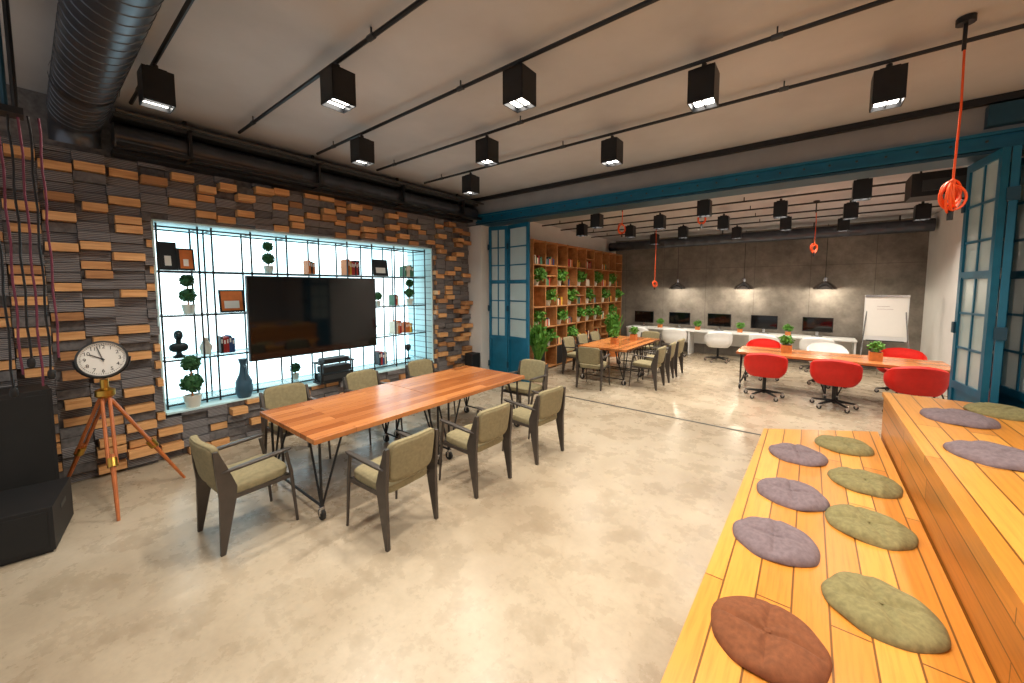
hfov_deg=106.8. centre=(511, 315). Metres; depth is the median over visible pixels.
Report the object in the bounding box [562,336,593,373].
dining chair
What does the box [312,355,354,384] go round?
radio
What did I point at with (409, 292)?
topiary plant
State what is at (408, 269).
books
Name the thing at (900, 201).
conduit
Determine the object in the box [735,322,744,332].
potted plant
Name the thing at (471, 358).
tower speaker
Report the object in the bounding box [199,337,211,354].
vase
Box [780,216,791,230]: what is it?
track light
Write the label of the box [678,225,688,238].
track light
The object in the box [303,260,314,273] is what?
books
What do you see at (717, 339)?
swivel chair
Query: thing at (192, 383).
topiary plant
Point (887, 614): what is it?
seat cushion
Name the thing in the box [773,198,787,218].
track light
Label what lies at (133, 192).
cladding
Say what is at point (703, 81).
track light
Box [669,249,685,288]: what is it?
pendant lamp
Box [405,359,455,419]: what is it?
dining chair
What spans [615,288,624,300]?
potted fern
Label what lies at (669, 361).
dining chair
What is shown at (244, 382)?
ceramic vase
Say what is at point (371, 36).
conduit
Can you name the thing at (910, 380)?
swivel chair
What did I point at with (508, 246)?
door
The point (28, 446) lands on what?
tower speaker
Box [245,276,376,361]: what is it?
television
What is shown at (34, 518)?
speaker
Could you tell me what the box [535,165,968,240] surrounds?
ceiling
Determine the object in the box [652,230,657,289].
pendant lamp
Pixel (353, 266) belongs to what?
books
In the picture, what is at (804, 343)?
swivel chair
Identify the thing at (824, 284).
pendant lamp
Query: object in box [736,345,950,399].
meeting table
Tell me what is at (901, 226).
air duct
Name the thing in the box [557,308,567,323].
potted fern
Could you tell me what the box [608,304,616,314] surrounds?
potted fern
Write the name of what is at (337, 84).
ceiling light
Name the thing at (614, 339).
potted plant
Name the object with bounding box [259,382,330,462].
dining chair
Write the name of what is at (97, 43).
air duct
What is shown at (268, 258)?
topiary plant
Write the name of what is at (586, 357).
dining chair
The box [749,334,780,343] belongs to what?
swivel chair
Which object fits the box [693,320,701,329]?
potted plant
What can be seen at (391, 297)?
books
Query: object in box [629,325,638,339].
potted plant
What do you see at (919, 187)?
air conditioning unit
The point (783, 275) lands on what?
wall
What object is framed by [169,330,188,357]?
bust sculpture
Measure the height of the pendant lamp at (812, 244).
1.024 m
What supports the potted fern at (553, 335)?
on the bookshelf at (560, 253)
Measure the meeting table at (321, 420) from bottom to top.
0.749 m
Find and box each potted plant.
[609,329,620,343]
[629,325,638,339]
[656,318,664,327]
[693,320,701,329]
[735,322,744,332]
[778,335,794,353]
[782,323,793,335]
[866,341,885,361]
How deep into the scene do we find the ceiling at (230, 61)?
3.26 m
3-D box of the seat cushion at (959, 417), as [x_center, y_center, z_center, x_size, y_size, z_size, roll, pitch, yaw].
[3.735,0.837,3.181,0.445,0.062,0.444,-1,4,-13]
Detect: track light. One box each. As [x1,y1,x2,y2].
[503,63,535,112]
[576,222,587,236]
[590,213,603,228]
[601,135,622,166]
[625,224,635,237]
[650,232,659,244]
[653,213,665,229]
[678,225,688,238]
[687,62,719,112]
[697,199,711,217]
[717,214,729,229]
[731,225,741,238]
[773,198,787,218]
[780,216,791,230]
[837,218,849,231]
[843,200,858,219]
[851,178,872,201]
[913,201,931,220]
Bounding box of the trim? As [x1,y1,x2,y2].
[150,219,433,414]
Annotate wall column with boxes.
[468,225,488,368]
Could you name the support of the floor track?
on the floor
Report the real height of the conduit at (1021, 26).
0.090 m
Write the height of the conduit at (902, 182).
0.091 m
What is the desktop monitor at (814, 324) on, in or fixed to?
on the desk at (693, 336)
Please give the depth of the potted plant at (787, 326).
10.04 m
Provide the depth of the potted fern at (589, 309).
11.00 m
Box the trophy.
[406,344,410,359]
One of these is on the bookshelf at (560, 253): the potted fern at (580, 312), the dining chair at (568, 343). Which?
the potted fern at (580, 312)
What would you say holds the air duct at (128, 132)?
attached to the ceiling at (230, 61)
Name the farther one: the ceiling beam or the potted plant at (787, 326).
the potted plant at (787, 326)
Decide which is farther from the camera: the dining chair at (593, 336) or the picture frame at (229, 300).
the dining chair at (593, 336)
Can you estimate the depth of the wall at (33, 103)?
3.72 m
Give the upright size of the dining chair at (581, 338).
0.841 m
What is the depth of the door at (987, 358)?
3.78 m
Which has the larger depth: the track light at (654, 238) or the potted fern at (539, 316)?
the track light at (654, 238)
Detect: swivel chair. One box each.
[627,326,648,352]
[662,328,686,357]
[704,331,732,363]
[744,353,787,401]
[746,338,780,380]
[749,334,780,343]
[799,337,835,371]
[807,342,848,388]
[810,359,862,413]
[874,348,927,393]
[882,366,949,411]
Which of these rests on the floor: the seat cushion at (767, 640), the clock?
the clock
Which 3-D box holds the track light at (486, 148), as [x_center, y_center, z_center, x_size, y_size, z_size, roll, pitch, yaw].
[-0.292,-1.949,4.450,0.192,0.315,0.192,3,5,38]
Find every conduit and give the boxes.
[129,0,194,104]
[238,0,427,133]
[316,0,659,154]
[376,0,893,170]
[424,23,1023,183]
[542,181,905,225]
[561,192,904,230]
[588,201,903,232]
[591,205,947,237]
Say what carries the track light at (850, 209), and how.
attached to the conduit at (750, 209)
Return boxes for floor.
[0,350,946,682]
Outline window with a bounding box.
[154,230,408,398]
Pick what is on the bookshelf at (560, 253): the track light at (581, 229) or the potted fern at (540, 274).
the potted fern at (540, 274)
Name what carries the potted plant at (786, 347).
on the meeting table at (803, 355)
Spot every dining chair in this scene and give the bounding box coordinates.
[189,433,298,556]
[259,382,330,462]
[343,369,402,444]
[345,427,438,551]
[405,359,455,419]
[439,402,512,498]
[501,359,547,406]
[502,385,565,464]
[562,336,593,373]
[576,334,605,371]
[576,347,609,390]
[589,331,616,361]
[629,346,666,390]
[633,331,660,360]
[642,341,675,382]
[654,338,684,376]
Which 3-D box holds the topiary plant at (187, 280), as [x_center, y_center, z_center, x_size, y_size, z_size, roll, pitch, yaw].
[-4.105,-0.283,4.808,0.205,0.505,0.194,3,5,38]
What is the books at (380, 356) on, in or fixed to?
in the display shelf at (210, 231)
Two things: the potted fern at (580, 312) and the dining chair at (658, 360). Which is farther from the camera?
the potted fern at (580, 312)
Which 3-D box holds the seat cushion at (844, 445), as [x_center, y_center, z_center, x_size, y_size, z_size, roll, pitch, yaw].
[3.245,1.249,3.720,0.443,0.062,0.444,2,5,30]
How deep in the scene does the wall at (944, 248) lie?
7.67 m
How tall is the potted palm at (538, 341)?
1.310 m
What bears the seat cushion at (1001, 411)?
on the wooden bench
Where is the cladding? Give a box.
[0,136,472,482]
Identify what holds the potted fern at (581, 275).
on the bookshelf at (560, 253)
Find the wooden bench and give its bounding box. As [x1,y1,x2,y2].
[661,392,1023,682]
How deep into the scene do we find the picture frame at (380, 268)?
6.88 m
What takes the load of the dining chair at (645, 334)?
on the floor
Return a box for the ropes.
[0,0,59,397]
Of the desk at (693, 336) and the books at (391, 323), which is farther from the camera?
the desk at (693, 336)
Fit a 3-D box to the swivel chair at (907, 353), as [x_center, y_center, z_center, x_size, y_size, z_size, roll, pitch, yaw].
[7.259,1.052,7.114,0.668,0.860,0.694,-4,6,-40]
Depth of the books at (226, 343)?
5.09 m
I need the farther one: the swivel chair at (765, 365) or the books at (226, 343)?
the swivel chair at (765, 365)
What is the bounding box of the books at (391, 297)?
[389,295,398,304]
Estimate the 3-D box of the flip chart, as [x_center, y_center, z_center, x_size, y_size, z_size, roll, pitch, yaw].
[8.214,0.461,8.422,0.866,1.854,0.725,3,5,35]
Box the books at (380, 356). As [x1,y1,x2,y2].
[375,351,386,364]
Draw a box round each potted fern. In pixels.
[534,267,547,284]
[534,310,546,324]
[546,289,557,305]
[546,328,559,345]
[557,269,568,285]
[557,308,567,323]
[567,325,578,336]
[568,289,579,303]
[577,270,586,285]
[577,307,588,321]
[586,288,595,302]
[586,306,596,319]
[594,271,603,285]
[594,305,603,318]
[602,288,611,301]
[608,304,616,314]
[609,273,617,285]
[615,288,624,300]
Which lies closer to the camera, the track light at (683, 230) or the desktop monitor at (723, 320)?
the track light at (683, 230)
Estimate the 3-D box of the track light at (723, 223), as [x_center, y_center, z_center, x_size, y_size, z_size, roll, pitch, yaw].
[4.337,-1.933,7.785,0.192,0.315,0.192,3,5,38]
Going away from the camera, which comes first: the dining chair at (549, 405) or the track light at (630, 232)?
the dining chair at (549, 405)
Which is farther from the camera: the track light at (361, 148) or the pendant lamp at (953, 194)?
the track light at (361, 148)
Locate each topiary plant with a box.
[178,274,197,313]
[178,355,204,407]
[262,242,274,272]
[290,362,300,379]
[375,292,381,305]
[405,279,414,304]
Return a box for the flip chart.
[860,295,910,374]
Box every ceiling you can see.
[0,0,1023,199]
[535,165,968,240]
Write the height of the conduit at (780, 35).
0.090 m
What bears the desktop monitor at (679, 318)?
on the desk at (693, 336)
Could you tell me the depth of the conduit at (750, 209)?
7.43 m
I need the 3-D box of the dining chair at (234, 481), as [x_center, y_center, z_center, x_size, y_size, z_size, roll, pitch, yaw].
[-2.235,1.353,3.157,0.570,0.841,0.628,3,5,35]
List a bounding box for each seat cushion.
[711,596,832,682]
[732,516,819,566]
[757,477,829,511]
[768,443,827,466]
[814,435,873,455]
[821,571,950,653]
[825,504,918,550]
[827,467,902,498]
[919,408,1000,428]
[943,440,1023,471]
[963,402,1023,420]
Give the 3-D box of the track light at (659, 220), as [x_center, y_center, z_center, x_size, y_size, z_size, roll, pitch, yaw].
[2.995,-1.926,7.692,0.192,0.315,0.192,3,5,38]
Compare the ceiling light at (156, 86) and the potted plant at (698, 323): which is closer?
the ceiling light at (156, 86)
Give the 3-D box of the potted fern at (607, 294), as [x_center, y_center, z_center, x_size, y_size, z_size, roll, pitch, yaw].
[2.865,-0.656,11.815,0.511,0.451,0.416,3,5,38]
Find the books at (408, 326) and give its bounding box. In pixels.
[402,322,412,332]
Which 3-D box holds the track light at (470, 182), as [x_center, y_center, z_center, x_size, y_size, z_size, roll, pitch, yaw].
[-0.638,-2.053,5.871,0.192,0.315,0.192,3,5,38]
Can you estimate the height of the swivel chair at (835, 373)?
0.860 m
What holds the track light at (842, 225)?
attached to the conduit at (937, 205)
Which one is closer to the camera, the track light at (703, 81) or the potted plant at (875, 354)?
the track light at (703, 81)
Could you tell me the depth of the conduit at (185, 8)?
2.70 m
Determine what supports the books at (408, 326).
in the display shelf at (210, 231)
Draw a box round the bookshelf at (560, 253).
[530,239,621,367]
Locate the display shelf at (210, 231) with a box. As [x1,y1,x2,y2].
[154,222,426,409]
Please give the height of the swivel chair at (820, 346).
0.860 m
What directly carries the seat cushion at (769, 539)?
on the wooden bench
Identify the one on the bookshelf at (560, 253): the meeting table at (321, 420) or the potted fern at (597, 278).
the potted fern at (597, 278)
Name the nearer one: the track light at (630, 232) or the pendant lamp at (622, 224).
the pendant lamp at (622, 224)
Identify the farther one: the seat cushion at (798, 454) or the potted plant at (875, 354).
the potted plant at (875, 354)
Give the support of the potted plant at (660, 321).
on the desk at (693, 336)
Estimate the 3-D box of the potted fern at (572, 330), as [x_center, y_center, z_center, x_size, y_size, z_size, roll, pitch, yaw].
[1.601,0.467,10.307,0.493,0.432,0.415,3,5,38]
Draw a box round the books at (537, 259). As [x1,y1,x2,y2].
[534,255,617,343]
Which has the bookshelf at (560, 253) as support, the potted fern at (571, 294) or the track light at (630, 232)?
the potted fern at (571, 294)
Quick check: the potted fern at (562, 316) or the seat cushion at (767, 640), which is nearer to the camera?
the seat cushion at (767, 640)
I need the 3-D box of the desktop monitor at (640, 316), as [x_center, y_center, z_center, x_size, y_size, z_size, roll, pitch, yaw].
[4.347,0.084,12.507,0.620,0.500,0.180,4,5,40]
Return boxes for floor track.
[506,384,760,435]
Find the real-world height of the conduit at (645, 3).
0.090 m
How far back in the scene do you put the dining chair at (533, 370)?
6.01 m
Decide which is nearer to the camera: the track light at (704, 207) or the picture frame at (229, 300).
the picture frame at (229, 300)
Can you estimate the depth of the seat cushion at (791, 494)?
2.77 m
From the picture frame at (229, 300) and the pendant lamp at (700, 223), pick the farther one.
the pendant lamp at (700, 223)
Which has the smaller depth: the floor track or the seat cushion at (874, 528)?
the seat cushion at (874, 528)
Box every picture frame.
[158,241,177,269]
[176,248,194,270]
[218,290,244,311]
[373,259,388,275]
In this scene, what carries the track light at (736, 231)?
attached to the conduit at (937, 205)
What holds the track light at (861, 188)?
attached to the conduit
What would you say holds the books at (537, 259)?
on the bookshelf at (560, 253)
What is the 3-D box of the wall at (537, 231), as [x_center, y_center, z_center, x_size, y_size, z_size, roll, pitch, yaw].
[1.546,-0.610,10.896,0.200,3.620,6.500,3,5,38]
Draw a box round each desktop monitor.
[635,311,653,325]
[669,312,690,328]
[707,313,730,330]
[750,315,777,333]
[802,317,833,336]
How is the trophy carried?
on the display shelf at (210, 231)
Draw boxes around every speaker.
[0,383,59,490]
[0,477,73,566]
[465,352,479,367]
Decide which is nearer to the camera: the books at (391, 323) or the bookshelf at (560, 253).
the books at (391, 323)
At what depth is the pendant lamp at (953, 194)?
2.68 m
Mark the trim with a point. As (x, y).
(419, 297)
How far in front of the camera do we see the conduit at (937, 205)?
8.69 m
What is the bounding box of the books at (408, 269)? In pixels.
[399,265,413,276]
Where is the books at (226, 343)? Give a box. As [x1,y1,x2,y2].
[218,335,235,352]
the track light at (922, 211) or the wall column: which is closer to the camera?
the track light at (922, 211)
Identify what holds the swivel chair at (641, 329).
on the floor
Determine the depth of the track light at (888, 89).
2.98 m
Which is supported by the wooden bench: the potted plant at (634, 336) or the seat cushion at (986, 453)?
the seat cushion at (986, 453)
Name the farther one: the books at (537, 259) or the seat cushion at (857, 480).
the books at (537, 259)
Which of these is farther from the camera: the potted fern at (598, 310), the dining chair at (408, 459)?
the potted fern at (598, 310)
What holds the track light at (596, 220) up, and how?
attached to the conduit
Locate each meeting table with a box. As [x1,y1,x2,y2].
[260,365,524,519]
[578,336,659,385]
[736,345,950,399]
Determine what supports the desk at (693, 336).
on the floor
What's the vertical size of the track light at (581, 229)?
0.315 m
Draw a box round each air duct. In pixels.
[46,0,163,148]
[109,107,483,222]
[608,215,935,250]
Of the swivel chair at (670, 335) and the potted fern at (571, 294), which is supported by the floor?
the swivel chair at (670, 335)
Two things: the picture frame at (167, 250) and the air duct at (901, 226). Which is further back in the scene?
the air duct at (901, 226)
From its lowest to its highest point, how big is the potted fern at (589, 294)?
0.445 m
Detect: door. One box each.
[488,222,529,382]
[948,145,1023,408]
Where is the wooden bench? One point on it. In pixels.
(966, 566)
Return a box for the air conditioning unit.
[904,167,967,202]
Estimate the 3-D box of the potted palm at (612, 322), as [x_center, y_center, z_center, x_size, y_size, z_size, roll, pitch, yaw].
[2.969,0.491,11.201,0.769,1.381,0.581,3,5,38]
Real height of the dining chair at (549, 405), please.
0.841 m
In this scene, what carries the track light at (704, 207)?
attached to the conduit
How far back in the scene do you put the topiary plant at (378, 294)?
6.89 m
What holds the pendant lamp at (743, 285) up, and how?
hanging from the ceiling at (898, 188)
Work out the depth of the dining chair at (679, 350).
8.61 m
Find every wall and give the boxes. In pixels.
[0,84,467,473]
[505,222,615,252]
[616,218,929,368]
[920,200,963,395]
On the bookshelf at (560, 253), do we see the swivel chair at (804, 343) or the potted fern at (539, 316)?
the potted fern at (539, 316)
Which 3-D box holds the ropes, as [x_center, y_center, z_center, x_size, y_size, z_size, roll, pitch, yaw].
[-3.150,-0.759,2.399,0.140,2.572,0.280,3,5,38]
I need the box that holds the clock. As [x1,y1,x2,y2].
[67,341,185,520]
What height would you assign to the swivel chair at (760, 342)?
0.860 m
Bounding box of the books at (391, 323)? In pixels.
[389,320,401,333]
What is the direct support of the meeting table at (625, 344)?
on the floor
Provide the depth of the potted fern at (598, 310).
11.36 m
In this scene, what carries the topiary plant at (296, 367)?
in the display shelf at (210, 231)
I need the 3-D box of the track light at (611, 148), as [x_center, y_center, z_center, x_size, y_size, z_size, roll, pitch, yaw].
[1.175,-1.949,4.459,0.192,0.315,0.192,3,5,38]
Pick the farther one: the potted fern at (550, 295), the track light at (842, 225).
the potted fern at (550, 295)
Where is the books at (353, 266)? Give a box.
[341,259,359,275]
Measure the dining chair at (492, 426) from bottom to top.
0.841 m
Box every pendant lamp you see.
[618,210,625,236]
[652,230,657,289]
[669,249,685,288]
[697,217,705,227]
[734,230,753,288]
[810,200,819,255]
[813,224,836,288]
[938,12,977,220]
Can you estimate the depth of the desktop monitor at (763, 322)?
10.46 m
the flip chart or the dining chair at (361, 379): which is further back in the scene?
the flip chart
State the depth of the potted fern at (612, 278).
12.11 m
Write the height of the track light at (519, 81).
0.315 m
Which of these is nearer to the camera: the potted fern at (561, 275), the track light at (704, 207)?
the track light at (704, 207)
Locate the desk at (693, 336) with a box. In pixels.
[626,325,856,354]
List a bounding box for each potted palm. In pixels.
[530,321,549,363]
[599,309,623,356]
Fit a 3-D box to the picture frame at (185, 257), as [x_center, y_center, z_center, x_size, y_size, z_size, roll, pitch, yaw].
[-4.053,-0.699,4.714,0.121,0.270,0.160,3,5,38]
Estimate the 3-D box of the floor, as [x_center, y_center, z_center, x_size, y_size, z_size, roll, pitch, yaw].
[2.038,1.699,4.858,11.200,0.100,15.950,3,5,38]
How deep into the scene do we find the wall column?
8.19 m
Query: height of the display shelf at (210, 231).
2.220 m
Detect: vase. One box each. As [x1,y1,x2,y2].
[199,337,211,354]
[235,358,252,397]
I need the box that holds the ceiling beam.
[467,89,1023,226]

